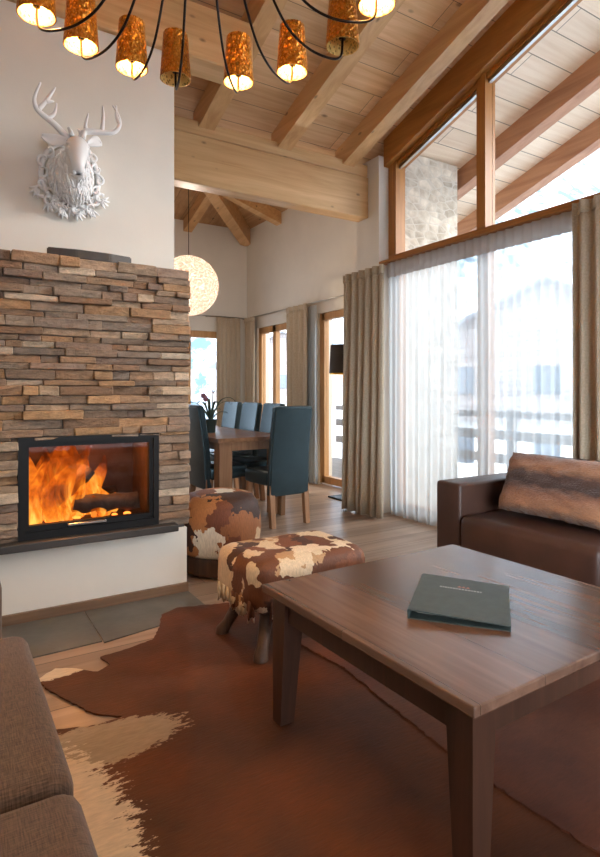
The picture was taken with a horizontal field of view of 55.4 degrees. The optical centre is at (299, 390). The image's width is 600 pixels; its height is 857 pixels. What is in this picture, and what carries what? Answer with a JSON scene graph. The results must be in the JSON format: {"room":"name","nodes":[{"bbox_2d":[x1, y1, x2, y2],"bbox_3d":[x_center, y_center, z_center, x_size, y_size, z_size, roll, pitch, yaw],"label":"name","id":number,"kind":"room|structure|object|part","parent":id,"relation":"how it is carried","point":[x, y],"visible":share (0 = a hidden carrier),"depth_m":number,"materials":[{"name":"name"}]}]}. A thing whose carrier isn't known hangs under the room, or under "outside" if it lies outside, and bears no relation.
{"room":"living room","nodes":[
{"label":"living room","id":0,"kind":"room"},
{"bbox_2d":[0,0,173,268],"bbox_3d":[-1.977,-1.445,3.180,2.500,1.430,0.410,0,0,-32],"label":"wall","id":1,"kind":"structure","parent":0,"point":[135,163],"depth_m":3.38,"materials":[{"name":"white paint"}]},
{"bbox_2d":[29,82,121,220],"bbox_3d":[-1.248,-1.324,3.202,0.470,0.669,0.328,0,0,-32],"label":"trophy","id":2,"kind":"object","parent":1,"relation":"attached to","point":[69,174],"visible":1,"depth_m":3.21,"materials":[{"name":"white paint"}]},
{"bbox_2d":[7,0,252,84],"bbox_3d":[-1.673,-2.340,3.211,3.050,0.360,0.220,0,0,-32],"label":"beam","id":3,"kind":"structure","parent":1,"relation":"on","point":[201,22],"depth_m":3.68,"materials":[{"name":"brown wood"}]},
{"bbox_2d":[174,219,246,463],"bbox_3d":[-3.084,-0.700,7.868,5.570,3.800,0.220,0,0,-32],"label":"wall","id":4,"kind":"structure","parent":0,"point":[216,245],"depth_m":8.87,"materials":[{"name":"white paint"}]},
{"bbox_2d":[184,330,215,403],"bbox_3d":[-2.517,-0.135,8.167,3.150,1.570,0.070,0,0,-32],"label":"window","id":5,"kind":"structure","parent":4,"relation":"in","point":[195,334],"depth_m":8.69,"materials":[{"name":"brown wood"}]},
{"bbox_2d":[190,314,243,318],"bbox_3d":[-1.798,-1.145,8.479,2.100,0.017,0.099,0,0,-32],"label":"curtain rod","id":6,"kind":"object","parent":4,"relation":"attached to","point":[190,314],"visible":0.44,"depth_m":8.76,"materials":[{"name":"metal"}]},
{"bbox_2d":[216,317,240,426],"bbox_3d":[-1.101,0.028,8.821,0.404,2.320,0.086,0,0,-34],"label":"drape","id":7,"kind":"object","parent":6,"relation":"hanging from","point":[228,380],"visible":0.66,"depth_m":8.81,"materials":[{"name":"beige fabric"}]},
{"bbox_2d":[174,186,287,228],"bbox_3d":[-2.137,-3.164,6.325,5.550,1.336,3.800,0,0,-32],"label":"ceiling","id":8,"kind":"structure","parent":0,"point":[211,216],"depth_m":8.42,"materials":[{"name":"brown wood"}]},
{"bbox_2d":[174,189,218,315],"bbox_3d":[-1.269,-1.988,6.511,0.680,2.257,0.680,0,0,-32],"label":"globe pendant","id":9,"kind":"object","parent":8,"relation":"hanging from","point":[192,275],"visible":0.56,"depth_m":6.42,"materials":[{"name":"beige"}]},
{"bbox_3d":[-1.269,-2.323,6.511,0.007,1.587,0.008,0,0,-32],"label":"cord","id":10,"kind":"part","parent":9,"relation":"part of","materials":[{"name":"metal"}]},
{"bbox_3d":[-1.269,-1.200,6.511,0.680,0.680,0.680,0,0,-32],"label":"lamp shade","id":11,"kind":"part","parent":9,"relation":"part of","materials":[{"name":"beige"}]},
{"bbox_2d":[183,192,210,231],"bbox_3d":[-1.428,-2.642,8.168,0.130,0.497,1.000,0,0,-32],"label":"rafter","id":12,"kind":"object","parent":8,"relation":"attached to","point":[201,204],"visible":0.64,"depth_m":8.21,"materials":[{"name":"brown wood"}]},
{"bbox_2d":[204,192,249,245],"bbox_3d":[-1.354,-2.939,6.959,0.170,1.266,4.400,0,0,13],"label":"rafter","id":13,"kind":"object","parent":8,"relation":"attached to","point":[228,211],"visible":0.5,"depth_m":8.35,"materials":[{"name":"brown wood"}]},
{"bbox_2d":[222,196,280,225],"bbox_3d":[-0.748,-2.650,7.954,1.050,0.513,0.130,0,0,-32],"label":"rafter","id":14,"kind":"object","parent":8,"relation":"attached to","point":[272,215],"visible":0.5,"depth_m":8.03,"materials":[{"name":"brown wood"}]},
{"bbox_2d":[33,472,436,728],"bbox_3d":[-0.490,1.260,3.581,5.650,0.120,10.200,0,0,-32],"label":"floor","id":15,"kind":"structure","parent":0,"point":[390,535],"depth_m":4.59,"materials":[{"name":"brown wood"}]},
{"bbox_2d":[0,583,97,856],"bbox_3d":[-0.955,0.810,0.707,1.325,0.780,2.250,0,0,-32],"label":"sofa","id":16,"kind":"object","parent":15,"relation":"on","point":[41,816],"visible":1,"depth_m":1.15,"materials":[{"name":"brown fabric"}]},
{"bbox_3d":[-1.525,0.865,1.557,1.255,0.530,0.205,0,0,-32],"label":"armrest","id":17,"kind":"part","parent":16,"relation":"part of","materials":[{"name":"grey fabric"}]},
{"bbox_2d":[0,636,72,814],"bbox_3d":[-1.120,0.855,1.200,1.085,0.180,0.822,0,0,-32],"label":"seat cushion","id":18,"kind":"object","parent":16,"relation":"on","point":[34,767],"depth_m":1.26,"materials":[{"name":"brown fabric"}]},
{"bbox_2d":[0,794,97,856],"bbox_3d":[-0.635,0.855,0.420,1.085,0.180,1.005,0,0,-32],"label":"seat cushion","id":19,"kind":"object","parent":16,"relation":"on","point":[43,825],"depth_m":1.00,"materials":[{"name":"brown fabric"}]},
{"bbox_2d":[0,249,190,626],"bbox_3d":[-1.875,0.236,3.015,2.505,1.927,0.704,0,0,-32],"label":"fireplace","id":20,"kind":"object","parent":15,"relation":"on","point":[94,360],"visible":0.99,"depth_m":3.15,"materials":[{"name":"stone"}]},
{"bbox_2d":[29,448,117,524],"bbox_3d":[-1.324,0.495,3.319,0.564,0.460,0.376,0,0,-32],"label":"flames","id":21,"kind":"object","parent":20,"relation":"in","point":[57,473],"visible":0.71,"depth_m":3.21},
{"bbox_3d":[-1.161,0.717,3.118,0.200,0.012,0.026,0,0,-32],"label":"door handle","id":22,"kind":"part","parent":20,"relation":"part of","materials":[{"name":"metal"}]},
{"bbox_2d":[45,511,130,521],"bbox_3d":[-1.292,0.715,3.322,0.536,0.029,0.322,0,0,-32],"label":"embers","id":23,"kind":"object","parent":20,"relation":"in","point":[125,512],"visible":0.12,"depth_m":3.31},
{"bbox_2d":[43,465,94,506],"bbox_3d":[-1.323,0.551,3.276,0.112,0.257,0.302,0,0,41],"label":"log","id":24,"kind":"object","parent":23,"relation":"on","point":[89,472],"visible":0.47,"depth_m":3.25,"materials":[{"name":"brown wood"}]},
{"bbox_2d":[46,485,117,493],"bbox_3d":[-1.358,0.644,3.394,0.534,0.123,0.122,0,0,-36],"label":"log","id":25,"kind":"object","parent":23,"relation":"on","point":[111,489],"visible":0.06,"depth_m":3.50,"materials":[{"name":"brown wood"}]},
{"bbox_2d":[71,491,139,513],"bbox_3d":[-1.128,0.648,3.327,0.378,0.114,0.114,0,0,-20],"label":"log","id":26,"kind":"object","parent":23,"relation":"on","point":[125,501],"visible":0.92,"depth_m":3.29,"materials":[{"name":"brown wood"}]},
{"bbox_3d":[-1.151,0.509,3.156,0.738,0.532,0.064,0,0,-32],"label":"frame","id":27,"kind":"part","parent":20,"relation":"part of","materials":[{"name":"black metal"}]},
{"bbox_2d":[47,247,130,262],"bbox_3d":[-1.206,-0.758,3.285,0.478,0.053,0.184,0,0,-32],"label":"slab","id":28,"kind":"object","parent":20,"relation":"on","point":[82,254],"visible":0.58,"depth_m":3.20,"materials":[{"name":"grey stone"}]},
{"bbox_3d":[-1.153,0.504,3.159,0.678,0.462,0.038,0,0,-32],"label":"stove door","id":29,"kind":"part","parent":20,"relation":"part of","materials":[{"name":"black metal"}]},
{"bbox_3d":[-1.730,1.173,2.773,2.490,0.055,0.024,0,0,-32],"label":"baseboard","id":30,"kind":"part","parent":20,"relation":"part of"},
{"bbox_2d":[2,591,204,657],"bbox_3d":[-1.045,1.197,2.912,1.170,0.006,0.450,0,0,-32],"label":"floor","id":31,"kind":"structure","parent":15,"relation":"on","point":[114,622],"depth_m":2.91,"materials":[{"name":"grey tile"}]},
{"bbox_2d":[188,404,246,492],"bbox_3d":[-0.843,0.666,5.599,0.518,1.069,0.440,0,0,-32],"label":"dining chair","id":32,"kind":"object","parent":15,"relation":"on","point":[201,474],"visible":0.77,"depth_m":5.41,"materials":[{"name":"teal leather"}]},
{"bbox_3d":[-1.073,1.015,5.673,0.082,0.370,0.050,0,0,-32],"label":"leg","id":33,"kind":"part","parent":32,"relation":"part of","materials":[{"name":"brown wood"}]},
{"bbox_3d":[-0.998,0.530,5.503,0.152,0.798,0.427,0,0,-32],"label":"backrest","id":34,"kind":"part","parent":32,"relation":"part of","materials":[{"name":"teal leather"}]},
{"bbox_3d":[-0.792,0.775,5.630,0.400,0.130,0.440,0,0,-32],"label":"seat","id":35,"kind":"part","parent":32,"relation":"part of","materials":[{"name":"teal leather"}]},
{"bbox_3d":[-0.556,1.015,5.560,0.057,0.370,0.050,0,0,-32],"label":"leg","id":36,"kind":"part","parent":32,"relation":"part of","materials":[{"name":"brown wood"}]},
{"bbox_2d":[195,402,242,489],"bbox_3d":[-1.000,0.666,6.891,0.518,1.069,0.440,0,0,-32],"label":"dining chair","id":37,"kind":"object","parent":15,"relation":"on","point":[231,419],"visible":0.34,"depth_m":6.89,"materials":[{"name":"teal leather"}]},
{"bbox_3d":[-0.844,0.530,6.987,0.152,0.798,0.427,0,0,-32],"label":"backrest","id":38,"kind":"part","parent":37,"relation":"part of","materials":[{"name":"teal leather"}]},
{"bbox_3d":[-0.769,1.015,6.817,0.082,0.370,0.050,0,0,-32],"label":"leg","id":39,"kind":"part","parent":37,"relation":"part of","materials":[{"name":"brown wood"}]},
{"bbox_2d":[184,487,260,577],"bbox_3d":[-0.537,0.930,3.854,0.544,0.520,0.544,0,0,-32],"label":"pouf","id":40,"kind":"object","parent":15,"relation":"on","point":[222,516],"visible":0.81,"depth_m":3.63,"materials":[{"name":"brown fur"}]},
{"bbox_2d":[210,402,262,498],"bbox_3d":[-0.731,0.666,6.458,0.518,1.069,0.440,0,0,-32],"label":"dining chair","id":41,"kind":"object","parent":15,"relation":"on","point":[250,419],"visible":0.42,"depth_m":6.44,"materials":[{"name":"teal leather"}]},
{"bbox_3d":[-0.781,0.775,6.426,0.400,0.130,0.440,0,0,-32],"label":"seat","id":42,"kind":"part","parent":41,"relation":"part of","materials":[{"name":"teal leather"}]},
{"bbox_3d":[-0.575,0.530,6.554,0.152,0.798,0.427,0,0,-32],"label":"backrest","id":43,"kind":"part","parent":41,"relation":"part of","materials":[{"name":"teal leather"}]},
{"bbox_3d":[-0.500,1.015,6.383,0.082,0.370,0.050,0,0,-32],"label":"leg","id":44,"kind":"part","parent":41,"relation":"part of","materials":[{"name":"brown wood"}]},
{"bbox_2d":[208,426,278,513],"bbox_3d":[-0.992,0.818,6.301,0.750,0.765,2.150,0,0,-32],"label":"dining table","id":45,"kind":"object","parent":15,"relation":"on","point":[225,440],"visible":0.27,"depth_m":5.34,"materials":[{"name":"brown wood"}]},
{"bbox_2d":[189,389,234,432],"bbox_3d":[-0.950,0.206,5.948,0.485,0.458,0.447,0,0,-32],"label":"potted plant","id":46,"kind":"object","parent":45,"relation":"on","point":[211,423],"visible":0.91,"depth_m":5.94,"materials":[{"name":"green plant"}]},
{"bbox_3d":[-0.937,0.365,5.976,0.140,0.140,0.140,0,0,-32],"label":"pot","id":47,"kind":"part","parent":46,"relation":"part of","materials":[{"name":"black ceramic"}]},
{"bbox_3d":[-0.717,0.837,5.330,0.130,0.726,0.130,0,0,-32],"label":"leg","id":48,"kind":"part","parent":45,"relation":"part of","materials":[{"name":"brown wood"}]},
{"bbox_3d":[-0.242,0.837,5.625,0.130,0.726,0.130,0,0,-32],"label":"leg","id":49,"kind":"part","parent":45,"relation":"part of","materials":[{"name":"brown wood"}]},
{"bbox_2d":[232,403,284,500],"bbox_3d":[-0.461,0.666,6.025,0.518,1.069,0.440,0,0,-32],"label":"dining chair","id":50,"kind":"object","parent":15,"relation":"on","point":[265,425],"visible":0.37,"depth_m":6.13,"materials":[{"name":"teal leather"}]},
{"bbox_3d":[-0.512,0.775,5.993,0.400,0.130,0.440,0,0,-32],"label":"seat","id":51,"kind":"part","parent":50,"relation":"part of","materials":[{"name":"teal leather"}]},
{"bbox_3d":[-0.426,1.015,6.265,0.082,0.370,0.050,0,0,-32],"label":"leg","id":52,"kind":"part","parent":50,"relation":"part of","materials":[{"name":"brown wood"}]},
{"bbox_3d":[-0.306,0.530,6.121,0.152,0.798,0.427,0,0,-32],"label":"backrest","id":53,"kind":"part","parent":50,"relation":"part of","materials":[{"name":"teal leather"}]},
{"bbox_2d":[245,405,311,528],"bbox_3d":[-0.191,0.666,5.240,0.440,1.069,0.518,0,0,-36],"label":"dining chair","id":54,"kind":"object","parent":15,"relation":"on","point":[286,472],"visible":1,"depth_m":5.06,"materials":[{"name":"teal leather"}]},
{"bbox_3d":[-0.472,1.015,5.312,0.050,0.370,0.057,0,0,-36],"label":"leg","id":55,"kind":"part","parent":54,"relation":"part of","materials":[{"name":"brown wood"}]},
{"bbox_3d":[-0.226,0.775,5.288,0.440,0.130,0.400,0,0,-36],"label":"seat","id":56,"kind":"part","parent":54,"relation":"part of","materials":[{"name":"teal leather"}]},
{"bbox_3d":[-0.249,1.015,5.004,0.050,0.370,0.082,0,0,-36],"label":"leg","id":57,"kind":"part","parent":54,"relation":"part of","materials":[{"name":"brown wood"}]},
{"bbox_3d":[-0.172,1.015,5.529,0.050,0.370,0.057,0,0,-36],"label":"leg","id":58,"kind":"part","parent":54,"relation":"part of","materials":[{"name":"brown wood"}]},
{"bbox_3d":[-0.084,0.530,5.091,0.427,0.798,0.152,0,0,-36],"label":"backrest","id":59,"kind":"part","parent":54,"relation":"part of","materials":[{"name":"teal leather"}]},
{"bbox_3d":[0.051,1.015,5.221,0.050,0.370,0.082,0,0,-36],"label":"leg","id":60,"kind":"part","parent":54,"relation":"part of","materials":[{"name":"brown wood"}]},
{"bbox_2d":[39,603,599,856],"bbox_3d":[-0.194,1.196,1.780,1.947,0.007,2.828,0,0,-32],"label":"cowhide rug","id":61,"kind":"object","parent":15,"relation":"on","point":[194,760],"visible":0.66,"depth_m":1.83,"materials":[{"name":"brown fur"}]},
{"bbox_2d":[216,530,364,663],"bbox_3d":[-0.037,0.974,2.837,0.676,0.441,0.482,0,0,-32],"label":"bench","id":62,"kind":"object","parent":61,"relation":"on","point":[243,566],"visible":0.59,"depth_m":2.66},
{"bbox_3d":[-0.318,1.068,2.825,0.199,0.253,0.072,0,0,0],"label":"leg","id":63,"kind":"part","parent":62,"relation":"part of","materials":[{"name":"brown wood"}]},
{"bbox_3d":[-0.160,1.068,2.588,0.070,0.252,0.198,0,0,14],"label":"leg","id":64,"kind":"part","parent":62,"relation":"part of","materials":[{"name":"brown wood"}]},
{"bbox_3d":[-0.041,0.884,2.835,0.646,0.262,0.466,0,0,-32],"label":"seat","id":65,"kind":"part","parent":62,"relation":"part of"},
{"bbox_2d":[328,344,343,500],"bbox_3d":[0.492,0.343,6.405,0.330,1.715,0.330,0,0,-32],"label":"floor lamp","id":66,"kind":"object","parent":15,"relation":"on","point":[336,350],"visible":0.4,"depth_m":6.28,"materials":[{"name":"black fabric"}]},
{"bbox_3d":[0.492,-0.357,6.405,0.330,0.315,0.330,0,0,-32],"label":"lamp shade","id":67,"kind":"part","parent":66,"relation":"part of","materials":[{"name":"black fabric"}]},
{"bbox_2d":[357,156,389,512],"bbox_3d":[0.889,-0.550,5.881,0.520,3.500,0.390,0,0,-32],"label":"wall pier","id":68,"kind":"object","parent":15,"relation":"on","point":[372,232],"visible":0.32,"depth_m":5.63,"materials":[{"name":"white paint"}]},
{"bbox_2d":[301,637,599,854],"bbox_3d":[1.085,1.188,2.099,1.252,0.006,2.221,0,0,-32],"label":"cowhide rug","id":69,"kind":"object","parent":15,"relation":"on","point":[547,759],"visible":0.38,"depth_m":1.88,"materials":[{"name":"brown fur"}]},
{"bbox_2d":[262,544,599,856],"bbox_3d":[0.542,0.942,1.940,1.000,0.484,0.963,0,0,-33],"label":"coffee table","id":70,"kind":"object","parent":69,"relation":"on","point":[476,682],"visible":0.98,"depth_m":1.63,"materials":[{"name":"brown wood"}]},
{"bbox_3d":[-0.039,0.955,2.050,0.085,0.458,0.085,0,0,-33],"label":"leg","id":71,"kind":"part","parent":70,"relation":"part of","materials":[{"name":"brown wood"}]},
{"bbox_2d":[407,573,510,631],"bbox_3d":[0.531,0.685,1.880,0.300,0.030,0.364,0,0,19],"label":"book","id":72,"kind":"object","parent":70,"relation":"on","point":[440,599],"visible":1,"depth_m":1.82,"materials":[{"name":"paper"}]},
{"bbox_3d":[0.407,0.955,1.364,0.085,0.458,0.085,0,0,-33],"label":"leg","id":73,"kind":"part","parent":70,"relation":"part of","materials":[{"name":"brown wood"}]},
{"bbox_2d":[437,454,599,586],"bbox_3d":[1.771,0.812,2.956,0.730,0.775,2.250,0,0,-32],"label":"sofa","id":74,"kind":"object","parent":15,"relation":"on","point":[469,516],"visible":0.62,"depth_m":3.32,"materials":[{"name":"brown leather"}]},
{"bbox_3d":[1.240,0.860,3.829,0.710,0.560,0.205,0,0,-32],"label":"armrest","id":75,"kind":"part","parent":74,"relation":"part of","materials":[{"name":"brown leather"}]},
{"bbox_2d":[461,509,599,586],"bbox_3d":[1.454,0.939,3.305,0.560,0.342,0.907,0,0,-32],"label":"seat cushion","id":76,"kind":"object","parent":74,"relation":"on","point":[572,551],"depth_m":3.15,"materials":[{"name":"brown leather"}]},
{"bbox_2d":[498,452,599,529],"bbox_3d":[1.506,0.568,3.315,0.283,0.369,0.729,0,0,-37],"label":"fur pillow","id":77,"kind":"object","parent":74,"relation":"on","point":[567,490],"visible":1,"depth_m":3.25,"materials":[{"name":"brown fur"}]},
{"bbox_3d":[2.009,0.762,3.086,0.190,0.675,1.920,0,0,-32],"label":"backrest","id":78,"kind":"part","parent":74,"relation":"part of","materials":[{"name":"brown leather"}]},
{"bbox_2d":[572,194,599,460],"bbox_3d":[1.929,-0.022,3.549,0.119,2.420,0.493,0,0,-28],"label":"drape","id":79,"kind":"object","parent":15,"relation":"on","point":[585,213],"visible":0.69,"depth_m":3.67,"materials":[{"name":"beige fabric"}]},
{"bbox_2d":[203,330,342,442],"bbox_3d":[-1.154,-0.525,51.045,12.800,9.450,10.900,0,0,3],"label":"chalet","id":80,"kind":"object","parent":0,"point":[337,380],"visible":0.1,"depth_m":46.38,"materials":[{"name":"paint"}]},
{"bbox_2d":[247,209,356,483],"bbox_3d":[0.122,-0.700,7.777,0.220,3.800,3.720,0,0,-32],"label":"wall","id":81,"kind":"structure","parent":0,"point":[305,258],"depth_m":7.73,"materials":[{"name":"white paint"}]},
{"bbox_2d":[259,323,285,430],"bbox_3d":[-0.344,-0.160,8.441,0.070,1.620,0.990,0,0,-32],"label":"window","id":82,"kind":"structure","parent":81,"relation":"in","point":[275,329],"depth_m":8.45,"materials":[{"name":"brown wood"}]},
{"bbox_2d":[242,295,343,319],"bbox_3d":[0.039,-1.135,7.619,0.089,0.017,3.460,0,0,-32],"label":"curtain rod","id":83,"kind":"object","parent":81,"relation":"attached to","point":[340,295],"visible":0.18,"depth_m":7.37,"materials":[{"name":"metal"}]},
{"bbox_2d":[244,316,254,401],"bbox_3d":[-0.772,0.028,8.812,0.088,2.320,0.343,0,0,-32],"label":"drape","id":84,"kind":"object","parent":83,"relation":"hanging from","point":[249,322],"visible":0.62,"depth_m":8.81,"materials":[{"name":"beige fabric"}]},
{"bbox_2d":[286,303,306,405],"bbox_3d":[-0.042,0.028,7.605,0.096,2.320,0.523,0,0,-30],"label":"drape","id":85,"kind":"object","parent":83,"relation":"hanging from","point":[296,316],"visible":0.65,"depth_m":7.59,"materials":[{"name":"beige fabric"}]},
{"bbox_2d":[308,305,317,483],"bbox_3d":[0.159,0.044,7.374,0.042,2.288,0.201,0,0,-38],"label":"sheer curtain","id":86,"kind":"object","parent":83,"relation":"hanging from","point":[312,310],"visible":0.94,"depth_m":7.38,"materials":[{"name":"white fabric"}]},
{"bbox_2d":[320,309,343,486],"bbox_3d":[0.541,0.090,7.019,0.070,2.180,0.950,0,0,-32],"label":"door","id":87,"kind":"structure","parent":81,"relation":"in","point":[324,317],"depth_m":7.34,"materials":[{"name":"brown wood"}]},
{"bbox_2d":[332,457,341,477],"bbox_3d":[2.647,1.310,5.355,2.050,0.180,10.900,0,0,-32],"label":"floor","id":88,"kind":"structure","parent":0,"point":[336,462],"depth_m":9.11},
{"bbox_2d":[336,404,342,442],"bbox_3d":[3.493,0.770,5.822,0.120,1.060,10.600,0,0,-32],"label":"balcony railing","id":89,"kind":"object","parent":88,"relation":"on","point":[338,407],"visible":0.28,"depth_m":10.19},
{"bbox_2d":[174,0,514,163],"bbox_3d":[0.309,-3.471,1.870,5.400,2.288,6.650,0,0,-32],"label":"ceiling","id":90,"kind":"structure","parent":0,"point":[257,110],"depth_m":4.72,"materials":[{"name":"brown wood"}]},
{"bbox_2d":[193,0,287,130],"bbox_3d":[0.817,-3.280,2.227,0.140,2.222,6.320,0,0,-32],"label":"rafter","id":91,"kind":"object","parent":90,"relation":"attached to","point":[216,97],"depth_m":4.44,"materials":[{"name":"brown wood"}]},
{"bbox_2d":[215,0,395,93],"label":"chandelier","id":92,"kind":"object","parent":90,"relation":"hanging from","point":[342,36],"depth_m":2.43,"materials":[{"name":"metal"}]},
{"bbox_3d":[-0.188,-1.623,2.244,0.010,0.602,0.626,0,0,30],"label":"arm","id":93,"kind":"part","parent":92,"relation":"part of","materials":[{"name":"metal"}]},
{"bbox_3d":[-0.034,-1.500,2.511,0.138,0.200,0.138,0,0,-32],"label":"lamp shade","id":94,"kind":"part","parent":92,"relation":"part of","materials":[{"name":"gold metal"}]},
{"bbox_3d":[-0.080,-1.623,2.145,0.626,0.602,0.010,0,0,-35],"label":"arm","id":95,"kind":"part","parent":92,"relation":"part of","materials":[{"name":"metal"}]},
{"bbox_3d":[-0.024,-1.623,2.015,0.626,0.602,0.010,0,0,-11],"label":"arm","id":96,"kind":"part","parent":92,"relation":"part of","materials":[{"name":"metal"}]},
{"bbox_3d":[0.172,-1.500,2.321,0.138,0.200,0.138,0,0,-32],"label":"lamp shade","id":97,"kind":"part","parent":92,"relation":"part of","materials":[{"name":"gold metal"}]},
{"bbox_3d":[0.278,-1.500,2.073,0.138,0.200,0.138,0,0,-32],"label":"lamp shade","id":98,"kind":"part","parent":92,"relation":"part of","materials":[{"name":"gold metal"}]},
{"bbox_2d":[271,0,404,150],"bbox_3d":[1.463,-3.280,2.628,0.140,2.222,6.320,0,0,-32],"label":"beam","id":99,"kind":"structure","parent":90,"relation":"attached to","point":[329,75],"depth_m":4.63,"materials":[{"name":"brown wood"}]},
{"bbox_2d":[335,0,508,166],"bbox_3d":[2.078,-3.280,3.011,0.140,2.222,6.320,0,0,-32],"label":"beam","id":100,"kind":"structure","parent":90,"relation":"attached to","point":[472,16],"depth_m":4.68,"materials":[{"name":"brown wood"}]},
{"bbox_2d":[384,0,581,168],"bbox_3d":[2.516,-3.296,3.113,0.240,2.190,6.030,0,0,-32],"label":"beam","id":101,"kind":"structure","parent":90,"relation":"attached to","point":[521,16],"depth_m":4.72,"materials":[{"name":"brown wood"}]},
{"bbox_2d":[342,264,383,517],"bbox_3d":[0.589,0.003,5.573,0.132,2.370,0.643,0,0,-32],"label":"drape","id":102,"kind":"object","parent":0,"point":[363,362],"visible":1,"depth_m":5.50,"materials":[{"name":"beige fabric"}]},
{"bbox_2d":[405,156,456,250],"bbox_3d":[1.269,-0.606,6.094,0.850,3.652,0.290,0,0,-32],"label":"stone wall","id":103,"kind":"structure","parent":0,"point":[430,184],"depth_m":5.98,"materials":[{"name":"beige stone"}]},
{"bbox_2d":[388,0,599,258],"bbox_3d":[1.829,-2.284,4.217,0.120,2.089,3.430,0,0,-32],"label":"window","id":104,"kind":"structure","parent":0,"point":[483,91],"depth_m":4.69,"materials":[{"name":"brown wood"}]},
{"bbox_2d":[379,205,571,264],"bbox_3d":[1.569,-1.249,4.408,0.120,0.022,2.830,0,0,-32],"label":"track","id":105,"kind":"object","parent":104,"relation":"attached to","point":[567,208],"visible":0.67,"depth_m":4.50,"materials":[{"name":"brown wood"}]},
{"bbox_2d":[387,211,572,526],"bbox_3d":[1.560,-0.025,4.421,0.066,2.425,2.662,0,0,-32],"label":"sheer curtain","id":106,"kind":"object","parent":105,"relation":"hanging from","point":[481,328],"visible":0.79,"depth_m":4.62,"materials":[{"name":"white fabric"}]},
{"bbox_3d":[1.829,-1.285,4.217,0.120,0.090,3.430,0,0,-32],"label":"sill","id":107,"kind":"part","parent":104,"relation":"part of","materials":[{"name":"brown wood"}]},
{"bbox_2d":[419,0,599,222],"bbox_3d":[3.356,-3.431,3.911,1.930,2.624,7.700,0,0,-32],"label":"roof overhang","id":108,"kind":"structure","parent":0,"point":[575,39],"depth_m":5.44,"materials":[{"name":"beige wood"}]},
{"bbox_2d":[457,50,599,200],"bbox_3d":[3.335,-3.249,3.869,0.150,2.668,7.650,0,0,-32],"label":"rafter","id":109,"kind":"object","parent":108,"relation":"attached to","point":[584,81],"depth_m":5.45,"materials":[{"name":"brown wood"}]},
{"bbox_2d":[457,117,599,234],"bbox_3d":[4.057,-3.249,4.318,0.150,2.668,7.650,0,0,-32],"label":"rafter","id":110,"kind":"object","parent":108,"relation":"attached to","point":[584,143],"visible":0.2,"depth_m":6.37,"materials":[{"name":"brown wood"}]},
{"label":"outside","id":111,"kind":"structure","parent":0,"visible":0},
{"bbox_2d":[332,443,341,457],"bbox_3d":[13.311,4.300,25.939,130.000,0.200,150.000,0,0,-32],"label":"snow","id":112,"kind":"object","parent":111,"point":[336,447],"depth_m":40.33,"materials":[{"name":"white snow"}]},
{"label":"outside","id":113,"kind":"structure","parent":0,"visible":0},
{"bbox_2d":[191,158,599,418],"bbox_3d":[11.866,-35.206,25.547,216.828,78.812,233.098,0,0,-32],"label":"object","id":114,"kind":"structure","parent":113,"point":[582,180],"depth_m":81.77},
{"bbox_3d":[-2.915,-1.800,2.132,0.200,6.000,10.100,0,0,-32],"label":"wall","id":115,"kind":"structure","parent":0,"visible":0},
{"bbox_2d":[174,129,367,221],"bbox_3d":[-1.418,-1.930,4.506,4.850,0.410,0.170,0,0,-32],"label":"tie beam","id":116,"kind":"structure","parent":115,"relation":"attached to","point":[203,164],"depth_m":5.10,"materials":[{"name":"brown wood"}]},
{"bbox_2d":[174,115,367,177],"bbox_3d":[-1.420,-2.200,4.510,4.850,0.120,0.160,0,0,-32],"label":"beam","id":117,"kind":"structure","parent":116,"relation":"on","point":[183,124],"depth_m":5.10,"materials":[{"name":"brown wood"}]}
]}

